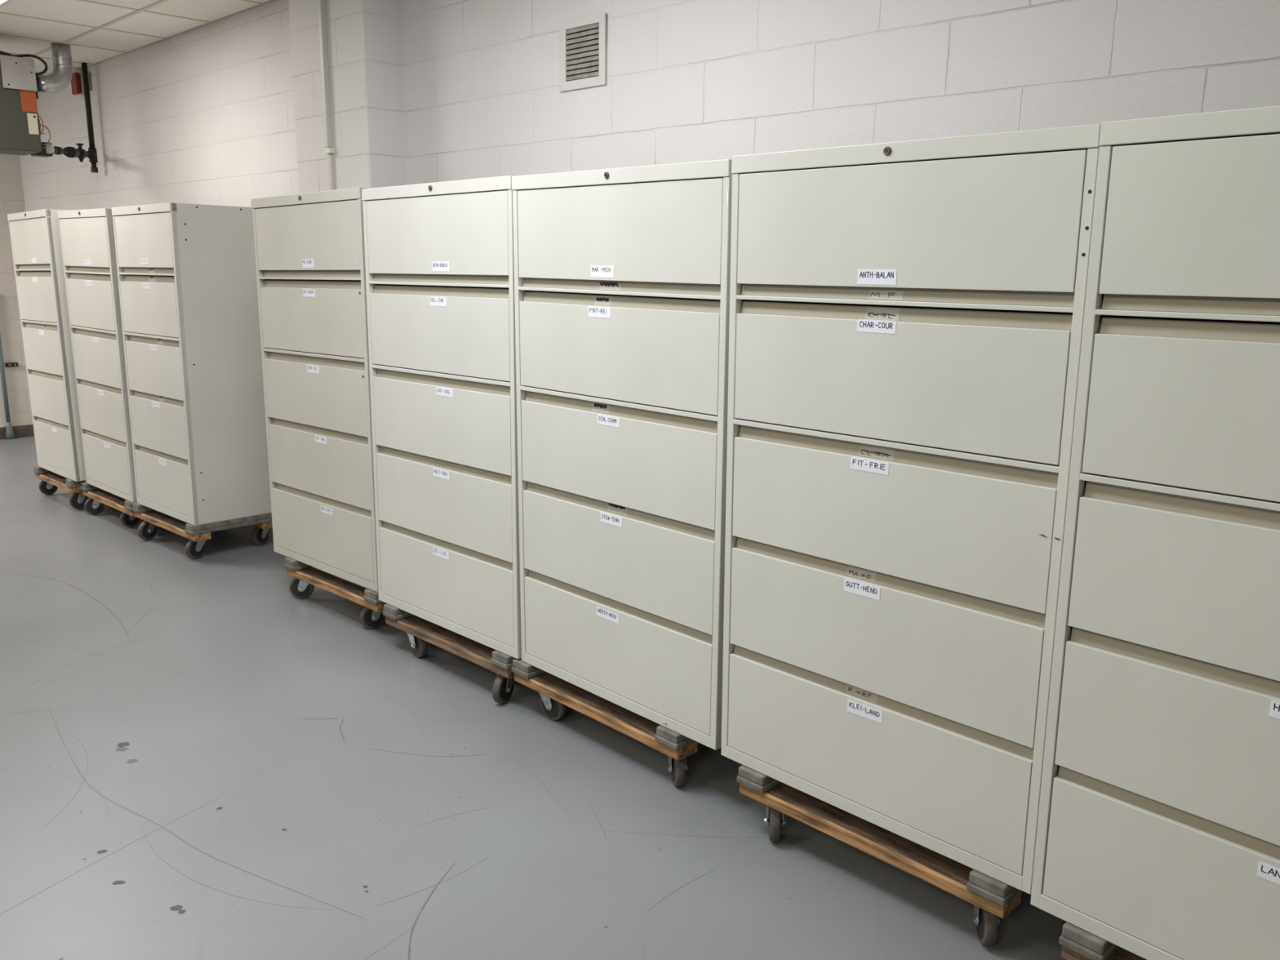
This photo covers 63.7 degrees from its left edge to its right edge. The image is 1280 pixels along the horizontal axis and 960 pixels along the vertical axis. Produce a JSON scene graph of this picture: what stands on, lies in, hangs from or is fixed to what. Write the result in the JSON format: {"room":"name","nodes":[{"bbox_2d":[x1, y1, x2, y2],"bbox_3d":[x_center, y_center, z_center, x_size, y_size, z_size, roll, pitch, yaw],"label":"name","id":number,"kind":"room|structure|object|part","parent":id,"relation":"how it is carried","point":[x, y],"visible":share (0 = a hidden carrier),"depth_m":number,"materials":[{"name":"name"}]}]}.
{"room":"file storage room","nodes":[
{"label":"file storage room","id":0,"kind":"room"},
{"bbox_2d":[0,153,33,427],"bbox_3d":[-7.878,-1.524,6.598,0.200,3.294,7.062,12,16,43],"label":"wall","id":1,"kind":"structure","parent":0,"point":[11,191],"depth_m":8.95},
{"bbox_2d":[0,334,14,439],"bbox_3d":[-5.547,-0.991,8.951,0.068,1.278,0.068,12,16,43],"label":"conduit","id":2,"kind":"object","parent":1,"relation":"attached to","point":[10,434],"visible":1,"depth_m":9.00,"materials":[{"name":"grey"}]},
{"bbox_2d":[4,362,17,367],"bbox_3d":[-5.501,-1.010,9.015,0.031,0.034,0.096,12,16,43],"label":"wall bracket","id":3,"kind":"object","parent":1,"relation":"attached to","point":[7,364],"visible":1,"depth_m":9.00,"materials":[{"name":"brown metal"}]},
{"bbox_2d":[0,424,34,439],"bbox_3d":[-7.748,0.018,6.921,0.013,0.105,6.861,12,16,43],"label":"baseboard","id":4,"kind":"structure","parent":1,"relation":"attached to","point":[20,431],"depth_m":9.15,"materials":[{"name":"brown rubber"}]},
{"bbox_2d":[0,0,270,75],"bbox_3d":[-2.780,-1.749,1.566,13.893,0.020,6.850,12,16,43],"label":"ceiling","id":5,"kind":"structure","parent":0,"point":[74,11],"depth_m":6.06,"materials":[{"name":"tile"}]},
{"bbox_2d":[0,0,13,8],"bbox_3d":[-3.372,-2.479,5.099,1.220,0.010,0.610,12,16,43],"label":"recessed light","id":6,"kind":"object","parent":5,"relation":"in","point":[2,2],"visible":1,"depth_m":5.54,"materials":[{"name":"white"}]},
{"bbox_2d":[0,42,73,157],"bbox_3d":[-4.115,-2.410,6.405,0.372,0.708,1.123,12,16,43],"label":"heater","id":7,"kind":"object","parent":5,"relation":"hanging from","point":[20,132],"visible":1,"depth_m":6.46,"materials":[{"name":"grey metal"}]},
{"bbox_3d":[-3.857,-2.525,6.392,0.022,0.192,0.188,12,16,43],"label":"access plate","id":8,"kind":"part","parent":7,"relation":"part of","materials":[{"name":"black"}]},
{"bbox_3d":[-3.829,-2.246,6.495,0.005,0.125,0.056,12,16,43],"label":"rating plate","id":9,"kind":"part","parent":7,"relation":"part of","materials":[{"name":"beige metal"}]},
{"bbox_2d":[53,62,97,173],"bbox_3d":[-3.913,-2.526,7.062,0.071,0.748,0.728,-1,12,-7],"label":"gas pipe","id":10,"kind":"object","parent":5,"relation":"hanging from","point":[70,152],"visible":0.93,"depth_m":7.34,"materials":[{"name":"black metal"}]},
{"bbox_2d":[0,0,262,74],"bbox_3d":[-2.780,-1.737,1.568,13.893,0.006,6.849,12,16,43],"label":"grid","id":11,"kind":"object","parent":5,"relation":"attached to","point":[137,11],"depth_m":6.07,"materials":[{"name":"beige paint"}]},
{"bbox_2d":[288,0,407,193],"bbox_3d":[-1.411,-1.126,5.103,0.678,3.234,0.208,12,16,43],"label":"pillar","id":12,"kind":"structure","parent":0,"point":[365,38],"depth_m":4.78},
{"bbox_2d":[317,0,334,190],"bbox_3d":[-1.486,-1.161,5.003,0.045,2.522,0.027,12,16,43],"label":"conduit","id":13,"kind":"object","parent":12,"relation":"attached to","point":[329,149],"visible":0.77,"depth_m":4.85,"materials":[{"name":"white metal"}]},
{"bbox_2d":[0,435,1066,959],"bbox_3d":[-2.803,1.120,2.176,13.893,0.001,6.862,12,16,43],"label":"floor","id":14,"kind":"structure","parent":0,"point":[202,758],"depth_m":3.02,"materials":[{"name":"paint"}]},
{"bbox_2d":[33,465,88,509],"bbox_3d":[-3.622,0.017,6.852,0.733,0.214,0.529,12,16,43],"label":"dolly","id":15,"kind":"object","parent":14,"relation":"on","point":[51,482],"visible":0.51,"depth_m":6.65,"materials":[{"name":"wood"}]},
{"bbox_2d":[7,208,84,481],"bbox_3d":[-3.602,-0.873,6.618,0.743,1.632,0.460,11,16,43],"label":"filing cabinet","id":16,"kind":"object","parent":15,"relation":"on","point":[35,236],"visible":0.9,"depth_m":6.38,"materials":[{"name":"metal"}]},
{"bbox_3d":[-3.611,-1.481,6.486,0.694,0.298,0.420,11,16,43],"label":"drawer","id":17,"kind":"part","parent":16,"relation":"part of","materials":[{"name":"metal"}]},
{"bbox_3d":[-3.611,-1.172,6.548,0.694,0.302,0.420,11,16,43],"label":"drawer","id":18,"kind":"part","parent":16,"relation":"part of","materials":[{"name":"metal"}]},
{"bbox_3d":[-3.610,-0.858,6.611,0.694,0.304,0.420,11,16,43],"label":"drawer","id":19,"kind":"part","parent":16,"relation":"part of","materials":[{"name":"metal"}]},
{"bbox_3d":[-3.610,-0.559,6.671,0.694,0.306,0.420,11,16,43],"label":"drawer","id":20,"kind":"part","parent":16,"relation":"part of","materials":[{"name":"metal"}]},
{"bbox_3d":[-3.608,-0.258,6.733,0.694,0.307,0.420,11,16,43],"label":"drawer","id":21,"kind":"part","parent":16,"relation":"part of","materials":[{"name":"metal"}]},
{"bbox_3d":[-3.768,0.011,6.697,0.723,0.037,0.088,11,16,43],"label":"wooden rail","id":22,"kind":"part","parent":15,"relation":"part of","materials":[{"name":"brown wood"}]},
{"bbox_2d":[80,481,140,527],"bbox_3d":[-3.038,0.135,6.342,0.796,0.202,0.504,12,16,42],"label":"dolly","id":23,"kind":"object","parent":14,"relation":"on","point":[98,498],"visible":0.41,"depth_m":6.24,"materials":[{"name":"wood"}]},
{"bbox_2d":[57,208,137,502],"bbox_3d":[-3.012,-0.758,6.135,0.743,1.632,0.460,12,16,42],"label":"filing cabinet","id":24,"kind":"object","parent":23,"relation":"on","point":[87,241],"visible":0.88,"depth_m":5.93,"materials":[{"name":"metal"}]},
{"bbox_3d":[-3.012,-1.364,5.995,0.694,0.298,0.420,12,16,42],"label":"drawer","id":25,"kind":"part","parent":24,"relation":"part of","materials":[{"name":"metal"}]},
{"bbox_3d":[-3.016,-1.055,6.061,0.694,0.302,0.420,12,16,42],"label":"drawer","id":26,"kind":"part","parent":24,"relation":"part of","materials":[{"name":"metal"}]},
{"bbox_3d":[-3.020,-0.743,6.129,0.694,0.304,0.420,12,16,42],"label":"drawer","id":27,"kind":"part","parent":24,"relation":"part of","materials":[{"name":"metal"}]},
{"bbox_3d":[-3.024,-0.444,6.192,0.694,0.306,0.420,12,16,42],"label":"drawer","id":28,"kind":"part","parent":24,"relation":"part of","materials":[{"name":"metal"}]},
{"bbox_3d":[-3.029,-0.143,6.256,0.694,0.307,0.420,12,16,42],"label":"drawer","id":29,"kind":"part","parent":24,"relation":"part of","materials":[{"name":"metal"}]},
{"bbox_3d":[-3.168,0.129,6.200,0.786,0.037,0.088,12,16,42],"label":"wooden rail","id":30,"kind":"part","parent":23,"relation":"part of","materials":[{"name":"brown wood"}]},
{"bbox_2d":[131,502,272,559],"bbox_3d":[-2.458,0.252,5.807,0.791,0.206,0.519,11,16,42],"label":"dolly","id":31,"kind":"object","parent":14,"relation":"on","point":[195,548],"visible":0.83,"depth_m":5.61,"materials":[{"name":"wood"}]},
{"bbox_3d":[-2.582,0.243,5.669,0.781,0.037,0.088,11,15,42],"label":"wooden rail","id":32,"kind":"part","parent":31,"relation":"part of","materials":[{"name":"brown wood"}]},
{"bbox_2d":[111,202,271,525],"bbox_3d":[-2.436,-0.645,5.624,0.744,1.632,0.460,11,15,42],"label":"filing cabinet","id":33,"kind":"object","parent":31,"relation":"on","point":[187,273],"visible":1,"depth_m":5.39,"materials":[{"name":"metal"}]},
{"bbox_3d":[-2.435,-1.254,5.493,0.694,0.298,0.420,11,15,42],"label":"drawer","id":34,"kind":"part","parent":33,"relation":"part of","materials":[{"name":"metal"}]},
{"bbox_3d":[-2.439,-0.944,5.555,0.694,0.302,0.420,11,15,42],"label":"drawer","id":35,"kind":"part","parent":33,"relation":"part of","materials":[{"name":"metal"}]},
{"bbox_3d":[-2.443,-0.631,5.619,0.694,0.304,0.420,11,15,42],"label":"drawer","id":36,"kind":"part","parent":33,"relation":"part of","materials":[{"name":"metal"}]},
{"bbox_3d":[-2.447,-0.331,5.678,0.694,0.306,0.420,11,15,42],"label":"drawer","id":37,"kind":"part","parent":33,"relation":"part of","materials":[{"name":"metal"}]},
{"bbox_3d":[-2.451,-0.030,5.739,0.694,0.307,0.420,11,15,42],"label":"drawer","id":38,"kind":"part","parent":33,"relation":"part of","materials":[{"name":"metal"}]},
{"bbox_3d":[-2.324,0.192,5.940,0.781,0.037,0.088,11,15,42],"label":"wooden rail","id":39,"kind":"part","parent":31,"relation":"part of","materials":[{"name":"brown wood"}]},
{"bbox_2d":[284,557,387,629],"bbox_3d":[-1.218,0.485,4.742,0.798,0.214,0.486,12,16,43],"label":"dolly","id":40,"kind":"object","parent":14,"relation":"on","point":[302,586],"visible":0.42,"depth_m":4.58,"materials":[{"name":"wood"}]},
{"bbox_2d":[251,187,378,591],"bbox_3d":[-1.264,-0.425,4.614,0.914,1.632,0.460,11,15,43],"label":"filing cabinet","id":41,"kind":"object","parent":40,"relation":"on","point":[309,248],"visible":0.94,"depth_m":4.42,"materials":[{"name":"metal"}]},
{"bbox_3d":[-1.267,-1.034,4.486,0.866,0.298,0.420,11,15,43],"label":"drawer","id":42,"kind":"part","parent":41,"relation":"part of","materials":[{"name":"metal"}]},
{"bbox_3d":[-1.269,-0.724,4.546,0.866,0.302,0.420,11,15,43],"label":"drawer","id":43,"kind":"part","parent":41,"relation":"part of","materials":[{"name":"metal"}]},
{"bbox_3d":[-1.272,-0.410,4.607,0.866,0.304,0.420,11,15,43],"label":"drawer","id":44,"kind":"part","parent":41,"relation":"part of","materials":[{"name":"metal"}]},
{"bbox_3d":[-1.274,-0.111,4.666,0.866,0.306,0.420,11,15,43],"label":"drawer","id":45,"kind":"part","parent":41,"relation":"part of","materials":[{"name":"metal"}]},
{"bbox_3d":[-1.277,0.191,4.724,0.866,0.307,0.420,11,15,43],"label":"drawer","id":46,"kind":"part","parent":41,"relation":"part of","materials":[{"name":"metal"}]},
{"bbox_3d":[-1.349,0.476,4.600,0.785,0.037,0.088,11,15,43],"label":"wooden rail","id":47,"kind":"part","parent":40,"relation":"part of","materials":[{"name":"brown wood"}]},
{"bbox_2d":[382,604,515,703],"bbox_3d":[-0.589,0.632,4.090,0.818,0.207,0.502,12,17,44],"label":"dolly","id":48,"kind":"object","parent":14,"relation":"on","point":[420,632],"visible":0.48,"depth_m":3.91,"materials":[{"name":"wood"}]},
{"bbox_2d":[361,175,521,658],"bbox_3d":[-0.586,-0.268,3.917,0.914,1.632,0.460,12,16,44],"label":"filing cabinet","id":49,"kind":"object","parent":48,"relation":"on","point":[439,262],"visible":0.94,"depth_m":3.72,"materials":[{"name":"metal"}]},
{"bbox_3d":[-0.587,-0.877,3.786,0.866,0.298,0.420,12,16,44],"label":"drawer","id":50,"kind":"part","parent":49,"relation":"part of","materials":[{"name":"metal"}]},
{"bbox_3d":[-0.591,-0.567,3.848,0.866,0.302,0.420,12,16,44],"label":"drawer","id":51,"kind":"part","parent":49,"relation":"part of","materials":[{"name":"metal"}]},
{"bbox_3d":[-0.595,-0.254,3.910,0.866,0.304,0.420,12,16,44],"label":"drawer","id":52,"kind":"part","parent":49,"relation":"part of","materials":[{"name":"metal"}]},
{"bbox_3d":[-0.597,0.046,3.971,0.866,0.306,0.420,12,16,44],"label":"drawer","id":53,"kind":"part","parent":49,"relation":"part of","materials":[{"name":"metal"}]},
{"bbox_3d":[-0.601,0.347,4.032,0.866,0.307,0.420,12,16,44],"label":"drawer","id":54,"kind":"part","parent":49,"relation":"part of","materials":[{"name":"metal"}]},
{"bbox_3d":[-0.721,0.623,3.952,0.808,0.037,0.088,12,16,44],"label":"wooden rail","id":55,"kind":"part","parent":48,"relation":"part of","materials":[{"name":"brown wood"}]},
{"bbox_2d":[511,657,697,786],"bbox_3d":[0.006,0.758,3.525,0.499,0.206,0.813,-11,16,-43],"label":"dolly","id":56,"kind":"object","parent":14,"relation":"on","point":[556,693],"visible":0.41,"depth_m":3.33,"materials":[{"name":"wood"}]},
{"bbox_3d":[-0.134,0.752,3.386,0.088,0.037,0.803,-11,17,-43],"label":"wooden rail","id":57,"kind":"part","parent":56,"relation":"part of","materials":[{"name":"brown wood"}]},
{"bbox_2d":[511,159,732,750],"bbox_3d":[0.066,-0.123,3.263,0.460,1.632,0.914,-11,17,-43],"label":"filing cabinet","id":58,"kind":"object","parent":56,"relation":"on","point":[622,275],"visible":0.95,"depth_m":3.05,"materials":[{"name":"metal"}]},
{"bbox_3d":[0.054,0.490,3.389,0.420,0.307,0.866,-11,17,-43],"label":"drawer","id":59,"kind":"part","parent":58,"relation":"part of","materials":[{"name":"metal"}]},
{"bbox_3d":[0.056,0.190,3.323,0.420,0.306,0.866,-11,17,-43],"label":"drawer","id":60,"kind":"part","parent":58,"relation":"part of","materials":[{"name":"metal"}]},
{"bbox_3d":[0.058,-0.108,3.257,0.420,0.304,0.866,-11,17,-43],"label":"drawer","id":61,"kind":"part","parent":58,"relation":"part of","materials":[{"name":"metal"}]},
{"bbox_3d":[0.060,-0.421,3.188,0.420,0.302,0.866,-11,17,-43],"label":"drawer","id":62,"kind":"part","parent":58,"relation":"part of","materials":[{"name":"metal"}]},
{"bbox_3d":[0.063,-0.729,3.120,0.420,0.298,0.866,-11,17,-43],"label":"drawer","id":63,"kind":"part","parent":58,"relation":"part of","materials":[{"name":"metal"}]},
{"bbox_2d":[736,764,1022,946],"bbox_3d":[0.721,0.921,2.778,0.496,0.208,0.791,-11,16,-43],"label":"dolly","id":64,"kind":"object","parent":14,"relation":"on","point":[991,898],"visible":0.51,"depth_m":2.57,"materials":[{"name":"wood"}]},
{"bbox_2d":[720,124,1101,893],"bbox_3d":[0.709,0.022,2.588,0.460,1.632,0.914,-12,17,-43],"label":"filing cabinet","id":65,"kind":"object","parent":64,"relation":"on","point":[907,317],"visible":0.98,"depth_m":2.37,"materials":[{"name":"metal"}]},
{"bbox_3d":[0.700,0.636,2.712,0.420,0.307,0.866,-12,17,-43],"label":"drawer","id":66,"kind":"part","parent":65,"relation":"part of","materials":[{"name":"metal"}]},
{"bbox_3d":[0.701,0.336,2.647,0.420,0.306,0.866,-12,17,-43],"label":"drawer","id":67,"kind":"part","parent":65,"relation":"part of","materials":[{"name":"metal"}]},
{"bbox_3d":[0.701,0.037,2.582,0.420,0.304,0.866,-12,17,-43],"label":"drawer","id":68,"kind":"part","parent":65,"relation":"part of","materials":[{"name":"metal"}]},
{"bbox_3d":[0.701,-0.275,2.513,0.420,0.302,0.866,-12,17,-43],"label":"drawer","id":69,"kind":"part","parent":65,"relation":"part of","materials":[{"name":"metal"}]},
{"bbox_3d":[0.701,-0.584,2.446,0.420,0.298,0.866,-12,17,-43],"label":"drawer","id":70,"kind":"part","parent":65,"relation":"part of","materials":[{"name":"metal"}]},
{"bbox_2d":[1058,921,1146,959],"bbox_3d":[1.350,1.072,2.094,0.512,0.208,0.796,-10,16,-42],"label":"dolly","id":71,"kind":"object","parent":14,"relation":"on","point":[1077,943],"visible":0.07,"depth_m":2.16,"materials":[{"name":"wood"}]},
{"bbox_3d":[1.202,1.064,1.953,0.088,0.037,0.786,-11,16,-42],"label":"wooden rail","id":72,"kind":"part","parent":71,"relation":"part of","materials":[{"name":"brown wood"}]},
{"bbox_2d":[1030,105,1279,959],"bbox_3d":[1.330,0.172,1.905,0.460,1.632,0.914,-11,16,-42],"label":"filing cabinet","id":73,"kind":"object","parent":71,"relation":"on","point":[1158,830],"visible":1,"depth_m":1.93,"materials":[{"name":"metal"}]},
{"bbox_3d":[1.321,0.786,2.029,0.420,0.307,0.866,-11,16,-42],"label":"drawer","id":74,"kind":"part","parent":73,"relation":"part of","materials":[{"name":"metal"}]},
{"bbox_3d":[1.321,0.486,1.964,0.420,0.306,0.866,-11,16,-42],"label":"drawer","id":75,"kind":"part","parent":73,"relation":"part of","materials":[{"name":"metal"}]},
{"bbox_3d":[1.322,0.187,1.900,0.420,0.304,0.866,-11,16,-42],"label":"drawer","id":76,"kind":"part","parent":73,"relation":"part of","materials":[{"name":"metal"}]},
{"bbox_3d":[1.321,-0.125,1.832,0.420,0.302,0.866,-11,16,-42],"label":"drawer","id":77,"kind":"part","parent":73,"relation":"part of","materials":[{"name":"metal"}]},
{"bbox_3d":[1.322,-0.434,1.766,0.420,0.298,0.866,-11,16,-42],"label":"drawer","id":78,"kind":"part","parent":73,"relation":"part of","materials":[{"name":"metal"}]},
{"bbox_2d":[19,0,1279,211],"bbox_3d":[-0.310,-0.968,4.307,14.293,3.294,0.200,12,16,43],"label":"wall","id":79,"kind":"structure","parent":0,"point":[204,114],"depth_m":3.67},
{"bbox_2d":[70,71,92,94],"bbox_3d":[-4.097,-2.901,7.532,0.285,0.147,0.065,12,16,43],"label":"fire alarm","id":80,"kind":"object","parent":79,"relation":"attached to","point":[77,82],"visible":0.78,"depth_m":7.51,"materials":[{"name":"red plastic"}]},
{"bbox_2d":[559,12,607,92],"bbox_3d":[-0.219,-1.630,3.931,0.263,0.254,0.010,12,16,43],"label":"air vent","id":81,"kind":"object","parent":79,"relation":"in","point":[583,41],"visible":1,"depth_m":3.92,"materials":[{"name":"white metal"}]}
]}

